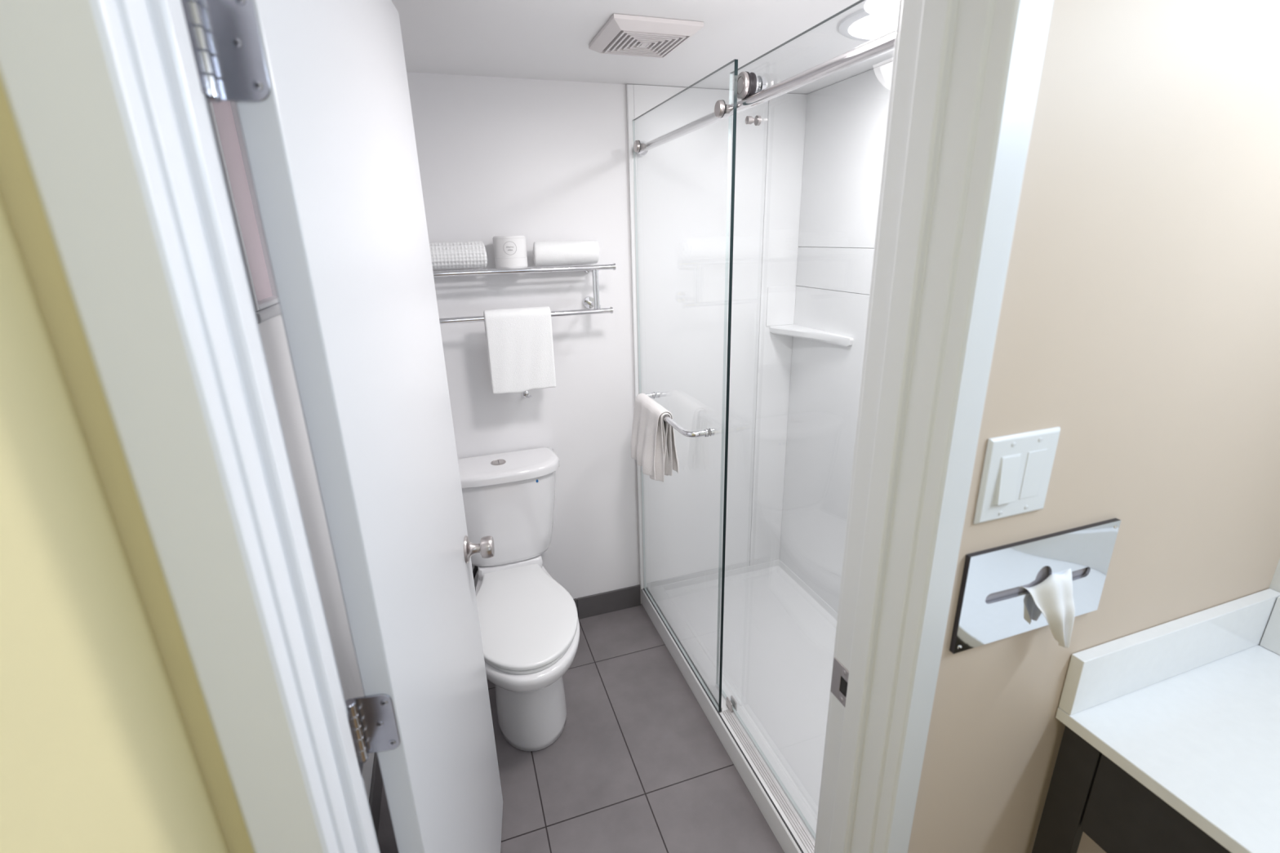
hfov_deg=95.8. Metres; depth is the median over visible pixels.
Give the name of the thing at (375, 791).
baseboard
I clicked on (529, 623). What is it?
toilet
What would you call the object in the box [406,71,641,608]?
wall
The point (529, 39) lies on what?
ceiling
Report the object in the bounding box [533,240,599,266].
rolled towel
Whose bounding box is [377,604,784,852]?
floor
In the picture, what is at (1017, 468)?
light switch
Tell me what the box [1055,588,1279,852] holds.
countertop
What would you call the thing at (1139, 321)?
wall
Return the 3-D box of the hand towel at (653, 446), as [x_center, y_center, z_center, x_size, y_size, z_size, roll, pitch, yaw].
[0.049,0.036,2.040,0.127,0.257,0.256,-7,19,-17]
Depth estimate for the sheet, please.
0.83 m
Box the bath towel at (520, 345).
[483,306,555,394]
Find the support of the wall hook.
attached to the wall at (538, 160)
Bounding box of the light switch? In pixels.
[973,426,1060,524]
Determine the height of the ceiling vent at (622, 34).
0.026 m
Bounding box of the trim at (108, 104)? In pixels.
[0,0,1053,852]
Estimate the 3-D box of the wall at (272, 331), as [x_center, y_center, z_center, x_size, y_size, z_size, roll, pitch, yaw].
[-0.837,0.177,1.317,0.100,2.113,1.518,-7,19,-17]
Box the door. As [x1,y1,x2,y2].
[180,0,502,852]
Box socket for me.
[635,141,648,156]
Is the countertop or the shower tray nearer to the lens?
the countertop
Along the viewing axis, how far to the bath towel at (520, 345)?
1.98 m
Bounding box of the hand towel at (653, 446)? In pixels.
[631,393,679,481]
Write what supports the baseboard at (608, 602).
attached to the wall at (538, 160)
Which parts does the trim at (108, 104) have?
strike plate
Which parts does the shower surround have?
panel, panel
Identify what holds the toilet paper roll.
on the towel rack
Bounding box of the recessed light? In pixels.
[838,0,898,41]
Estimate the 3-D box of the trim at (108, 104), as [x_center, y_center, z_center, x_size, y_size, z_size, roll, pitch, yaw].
[0.001,0.348,0.753,0.836,2.105,0.162,-7,19,-17]
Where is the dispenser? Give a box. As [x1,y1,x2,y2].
[949,518,1120,653]
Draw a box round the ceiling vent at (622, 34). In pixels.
[588,13,703,57]
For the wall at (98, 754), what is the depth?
0.38 m
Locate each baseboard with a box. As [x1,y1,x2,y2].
[368,752,382,838]
[573,584,640,619]
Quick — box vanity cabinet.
[1031,725,1231,852]
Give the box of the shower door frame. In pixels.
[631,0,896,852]
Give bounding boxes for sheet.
[1019,568,1075,648]
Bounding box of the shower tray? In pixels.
[641,559,837,852]
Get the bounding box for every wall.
[0,0,1279,852]
[0,187,230,852]
[257,313,374,801]
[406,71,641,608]
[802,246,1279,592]
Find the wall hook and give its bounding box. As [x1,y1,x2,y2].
[522,391,531,398]
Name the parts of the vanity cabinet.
leg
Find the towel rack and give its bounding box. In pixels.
[432,262,615,324]
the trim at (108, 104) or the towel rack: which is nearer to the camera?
the trim at (108, 104)
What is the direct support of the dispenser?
attached to the wall at (1139, 321)
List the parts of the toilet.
tank lid, tank, tank mount, seat lid, bowl, seat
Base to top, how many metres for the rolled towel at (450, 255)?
0.087 m
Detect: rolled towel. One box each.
[429,240,487,270]
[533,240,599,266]
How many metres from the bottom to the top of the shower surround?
2.067 m
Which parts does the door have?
knob, knob handle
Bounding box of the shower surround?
[626,61,893,613]
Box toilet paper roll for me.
[492,235,527,268]
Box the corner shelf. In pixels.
[768,324,853,346]
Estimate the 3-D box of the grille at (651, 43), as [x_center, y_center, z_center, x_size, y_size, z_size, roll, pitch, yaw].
[0.009,-0.997,1.506,0.183,0.009,0.194,-7,19,-17]
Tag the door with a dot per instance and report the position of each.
(319, 89)
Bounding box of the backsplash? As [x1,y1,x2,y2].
[1058,588,1279,715]
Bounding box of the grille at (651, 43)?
[601,30,686,57]
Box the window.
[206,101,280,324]
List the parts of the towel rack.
post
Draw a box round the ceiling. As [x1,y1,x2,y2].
[391,0,893,93]
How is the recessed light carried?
in the ceiling
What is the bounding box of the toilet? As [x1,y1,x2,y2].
[457,447,580,751]
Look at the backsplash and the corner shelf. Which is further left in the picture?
the corner shelf

